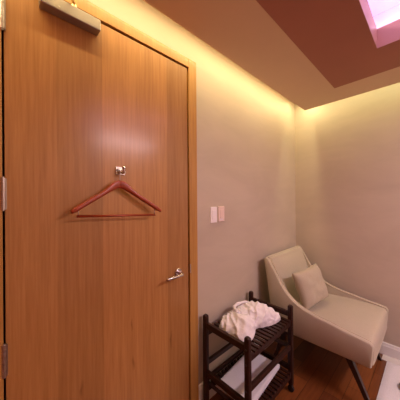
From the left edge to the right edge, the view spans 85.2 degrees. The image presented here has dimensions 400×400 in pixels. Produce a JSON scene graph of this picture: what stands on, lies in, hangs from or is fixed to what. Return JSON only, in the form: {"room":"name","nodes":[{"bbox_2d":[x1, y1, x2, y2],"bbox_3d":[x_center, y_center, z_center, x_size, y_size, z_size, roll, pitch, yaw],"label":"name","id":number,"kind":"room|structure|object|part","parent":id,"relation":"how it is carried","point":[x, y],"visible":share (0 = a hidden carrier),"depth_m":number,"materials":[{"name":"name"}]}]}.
{"room":"spa treatment room","nodes":[
{"label":"spa treatment room","id":0,"kind":"room"},
{"bbox_2d":[88,0,295,383],"bbox_3d":[-0.067,0.152,1.579,3.456,2.620,0.120,0,0,-43],"label":"wall","id":1,"kind":"structure","parent":0,"point":[246,128],"depth_m":1.81,"materials":[{"name":"paint"}]},
{"bbox_2d":[0,0,198,399],"bbox_3d":[-0.392,0.250,1.136,1.086,2.428,0.321,0,0,-43],"label":"door","id":2,"kind":"structure","parent":1,"relation":"in","point":[92,308],"depth_m":1.06,"materials":[{"name":"brown wood"}]},
{"bbox_2d":[70,170,160,217],"bbox_3d":[-0.405,-0.034,1.116,0.462,0.253,0.044,0,0,-43],"label":"clothes hanger","id":3,"kind":"object","parent":2,"relation":"hanging from","point":[117,184],"visible":0.98,"depth_m":1.10,"materials":[{"name":"brown wood"}]},
{"bbox_3d":[-0.491,-0.020,1.038,0.029,0.163,0.234,0,0,41],"label":"hanger arm","id":4,"kind":"part","parent":3,"relation":"part of","materials":[{"name":"brown wood"}]},
{"bbox_3d":[-0.322,-0.016,1.196,0.234,0.173,0.029,0,0,-38],"label":"hanger arm","id":5,"kind":"part","parent":3,"relation":"part of","materials":[{"name":"brown wood"}]},
{"bbox_3d":[-0.161,0.474,1.353,0.134,0.021,0.060,0,0,-43],"label":"lever","id":6,"kind":"part","parent":2,"relation":"part of","materials":[{"name":"silver metal"}]},
{"bbox_3d":[-0.141,0.472,1.417,0.054,0.054,0.011,0,0,-43],"label":"handle","id":7,"kind":"part","parent":2,"relation":"part of","materials":[{"name":"silver metal"}]},
{"bbox_2d":[210,207,216,222],"bbox_3d":[0.105,0.113,1.651,0.070,0.120,0.010,0,0,-43],"label":"light switch","id":8,"kind":"object","parent":1,"relation":"attached to","point":[213,210],"visible":1,"depth_m":1.64,"materials":[{"name":"white plastic"}]},
{"bbox_2d":[218,206,223,221],"bbox_3d":[0.168,0.110,1.710,0.072,0.119,0.010,0,0,-43],"label":"light switch","id":9,"kind":"object","parent":1,"relation":"attached to","point":[220,208],"visible":1,"depth_m":1.70,"materials":[{"name":"beige plastic"}]},
{"bbox_2d":[199,337,272,399],"bbox_3d":[0.584,1.382,2.085,1.625,0.150,0.015,0,0,-43],"label":"baseboard","id":10,"kind":"structure","parent":1,"relation":"attached to","point":[212,392],"depth_m":1.60,"materials":[{"name":"white paint"}]},
{"bbox_2d":[143,0,399,109],"bbox_3d":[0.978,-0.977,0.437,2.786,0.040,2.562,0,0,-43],"label":"ceiling","id":11,"kind":"structure","parent":0,"point":[242,31],"depth_m":1.36,"materials":[{"name":"paint"}]},
{"bbox_2d":[209,334,386,399],"bbox_3d":[1.008,1.478,0.438,3.256,0.050,3.000,0,0,-43],"label":"floor","id":12,"kind":"structure","parent":0,"point":[320,373],"depth_m":1.79,"materials":[{"name":"brown wood"}]},
{"bbox_2d":[203,291,293,399],"bbox_3d":[0.365,1.131,1.592,0.600,0.655,0.397,0,0,-43],"label":"shelf rack","id":13,"kind":"object","parent":12,"relation":"on","point":[252,349],"visible":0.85,"depth_m":1.51,"materials":[{"name":"brown wood"}]},
{"bbox_3d":[0.042,1.102,1.530,0.036,0.593,0.036,0,0,-43],"label":"post","id":14,"kind":"part","parent":13,"relation":"part of","materials":[{"name":"brown wood"}]},
{"bbox_3d":[0.247,1.143,1.721,0.524,0.032,0.022,0,0,-43],"label":"rail","id":15,"kind":"part","parent":13,"relation":"part of","materials":[{"name":"brown wood"}]},
{"bbox_3d":[0.162,1.206,1.402,0.024,0.036,0.314,0,0,-43],"label":"rail","id":16,"kind":"part","parent":13,"relation":"part of","materials":[{"name":"brown wood"}]},
{"bbox_3d":[0.160,0.873,1.402,0.024,0.038,0.314,0,0,-43],"label":"rail","id":17,"kind":"part","parent":13,"relation":"part of","materials":[{"name":"brown wood"}]},
{"bbox_3d":[0.248,1.258,1.721,0.524,0.024,0.022,0,0,-43],"label":"rail","id":18,"kind":"part","parent":13,"relation":"part of","materials":[{"name":"brown wood"}]},
{"bbox_2d":[216,354,279,399],"bbox_3d":[0.365,1.282,1.598,0.264,0.032,0.464,0,0,42],"label":"folded towel","id":19,"kind":"object","parent":13,"relation":"on","point":[234,377],"visible":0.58,"depth_m":1.57,"materials":[{"name":"white fabric"}]},
{"bbox_3d":[0.281,1.101,1.274,0.036,0.593,0.036,0,0,-43],"label":"post","id":20,"kind":"part","parent":13,"relation":"part of","materials":[{"name":"brown wood"}]},
{"bbox_2d":[219,300,280,341],"bbox_3d":[0.360,0.841,1.599,0.490,0.128,0.298,0,0,-43],"label":"bathrobe","id":21,"kind":"object","parent":13,"relation":"on","point":[242,321],"visible":0.98,"depth_m":1.54,"materials":[{"name":"white fabric"}]},
{"bbox_3d":[0.324,0.813,1.676,0.207,0.037,0.090,0,0,-43],"label":"sash","id":22,"kind":"part","parent":21,"relation":"part of","materials":[{"name":"white fabric"}]},
{"bbox_3d":[0.451,1.100,1.912,0.036,0.593,0.036,0,0,-43],"label":"post","id":23,"kind":"part","parent":13,"relation":"part of","materials":[{"name":"brown wood"}]},
{"bbox_3d":[0.569,0.870,1.784,0.024,0.038,0.314,0,0,-43],"label":"rail","id":24,"kind":"part","parent":13,"relation":"part of","materials":[{"name":"brown wood"}]},
{"bbox_3d":[0.572,1.279,1.784,0.024,0.036,0.314,0,0,-43],"label":"rail","id":25,"kind":"part","parent":13,"relation":"part of","materials":[{"name":"brown wood"}]},
{"bbox_3d":[0.484,0.934,1.465,0.524,0.033,0.022,0,0,-43],"label":"rail","id":26,"kind":"part","parent":13,"relation":"part of","materials":[{"name":"brown wood"}]},
{"bbox_3d":[0.486,1.113,1.465,0.524,0.034,0.022,0,0,-43],"label":"rail","id":27,"kind":"part","parent":13,"relation":"part of","materials":[{"name":"brown wood"}]},
{"bbox_3d":[0.571,1.116,1.784,0.022,0.030,0.314,0,0,-43],"label":"rail","id":28,"kind":"part","parent":13,"relation":"part of","materials":[{"name":"brown wood"}]},
{"bbox_3d":[0.487,1.326,1.465,0.524,0.033,0.022,0,0,-43],"label":"rail","id":29,"kind":"part","parent":13,"relation":"part of","materials":[{"name":"brown wood"}]},
{"bbox_3d":[0.690,1.098,1.656,0.036,0.593,0.036,0,0,-43],"label":"post","id":30,"kind":"part","parent":13,"relation":"part of","materials":[{"name":"brown wood"}]},
{"bbox_2d":[264,246,388,399],"bbox_3d":[1.140,0.987,1.971,0.748,0.932,0.809,0,0,-43],"label":"armchair","id":31,"kind":"object","parent":12,"relation":"on","point":[350,326],"visible":0.81,"depth_m":1.78,"materials":[{"name":"beige fabric"}]},
{"bbox_3d":[0.725,1.289,1.949,0.157,0.334,0.045,0,0,42],"label":"leg","id":32,"kind":"part","parent":31,"relation":"part of","materials":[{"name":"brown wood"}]},
{"bbox_3d":[0.901,0.826,2.223,0.661,0.606,0.117,0,0,-43],"label":"panel","id":33,"kind":"part","parent":31,"relation":"part of","materials":[{"name":"beige fabric"}]},
{"bbox_3d":[0.939,0.776,2.183,0.659,0.497,0.166,0,0,-43],"label":"backrest","id":34,"kind":"part","parent":31,"relation":"part of","materials":[{"name":"beige fabric"}]},
{"bbox_2d":[292,263,328,308],"bbox_3d":[1.014,0.782,1.989,0.423,0.322,0.180,0,0,-36],"label":"cushion","id":35,"kind":"object","parent":31,"relation":"on","point":[309,283],"visible":0.98,"depth_m":1.91,"materials":[{"name":"beige fabric"}]},
{"bbox_3d":[0.878,0.828,1.734,0.044,0.605,0.800,0,0,-43],"label":"arm panel","id":36,"kind":"part","parent":31,"relation":"part of","materials":[{"name":"beige fabric"}]},
{"bbox_3d":[1.183,1.036,1.924,0.659,0.178,0.665,0,0,-43],"label":"seat","id":37,"kind":"part","parent":31,"relation":"part of","materials":[{"name":"beige fabric"}]},
{"bbox_3d":[1.391,0.824,2.213,0.044,0.605,0.800,0,0,-43],"label":"arm panel","id":38,"kind":"part","parent":31,"relation":"part of","materials":[{"name":"beige fabric"}]},
{"bbox_3d":[1.123,1.286,1.527,0.043,0.334,0.189,0,0,-41],"label":"leg","id":39,"kind":"part","parent":31,"relation":"part of","materials":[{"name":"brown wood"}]},
{"bbox_2d":[376,361,399,399],"bbox_3d":[1.679,1.438,1.442,0.690,0.021,0.744,0,0,-43],"label":"bath mat","id":40,"kind":"object","parent":12,"relation":"on","point":[389,389],"visible":1,"depth_m":1.70,"materials":[{"name":"white fabric"}]},
{"bbox_2d":[256,0,399,87],"bbox_3d":[0.993,-0.975,0.441,2.163,0.043,1.858,0,0,-43],"label":"ceiling","id":41,"kind":"structure","parent":0,"point":[335,36],"depth_m":1.28,"materials":[{"name":"paint"}]},
{"bbox_2d":[359,0,399,47],"bbox_3d":[1.140,-1.121,0.584,1.394,0.333,1.544,0,0,-43],"label":"ceiling light","id":42,"kind":"object","parent":41,"relation":"attached to","point":[382,17],"visible":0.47,"depth_m":1.36,"materials":[{"name":"paint"}]},
{"bbox_2d":[368,0,399,16],"bbox_3d":[1.139,-1.278,0.584,1.394,0.020,1.544,0,0,-43],"label":"diffuser","id":43,"kind":"object","parent":42,"relation":"attached to","point":[379,8],"depth_m":1.42,"materials":[{"name":"white plastic"}]},
{"bbox_2d":[295,83,399,346],"bbox_3d":[2.258,0.135,1.548,0.100,2.620,3.100,0,0,-43],"label":"wall","id":44,"kind":"structure","parent":0,"point":[347,151],"depth_m":2.21,"materials":[{"name":"paint"}]},
{"bbox_2d":[379,342,399,360],"bbox_3d":[2.196,1.388,1.539,0.015,0.115,2.985,0,0,-43],"label":"baseboard","id":45,"kind":"structure","parent":44,"relation":"attached to","point":[390,350],"depth_m":2.00,"materials":[{"name":"white paint"}]},
{"bbox_2d":[382,354,399,365],"bbox_3d":[2.426,1.441,1.216,0.090,0.004,2.171,0,0,-43],"label":"trim","id":46,"kind":"structure","parent":44,"relation":"attached to","point":[384,357],"depth_m":1.97,"materials":[{"name":"stone"}]}
]}

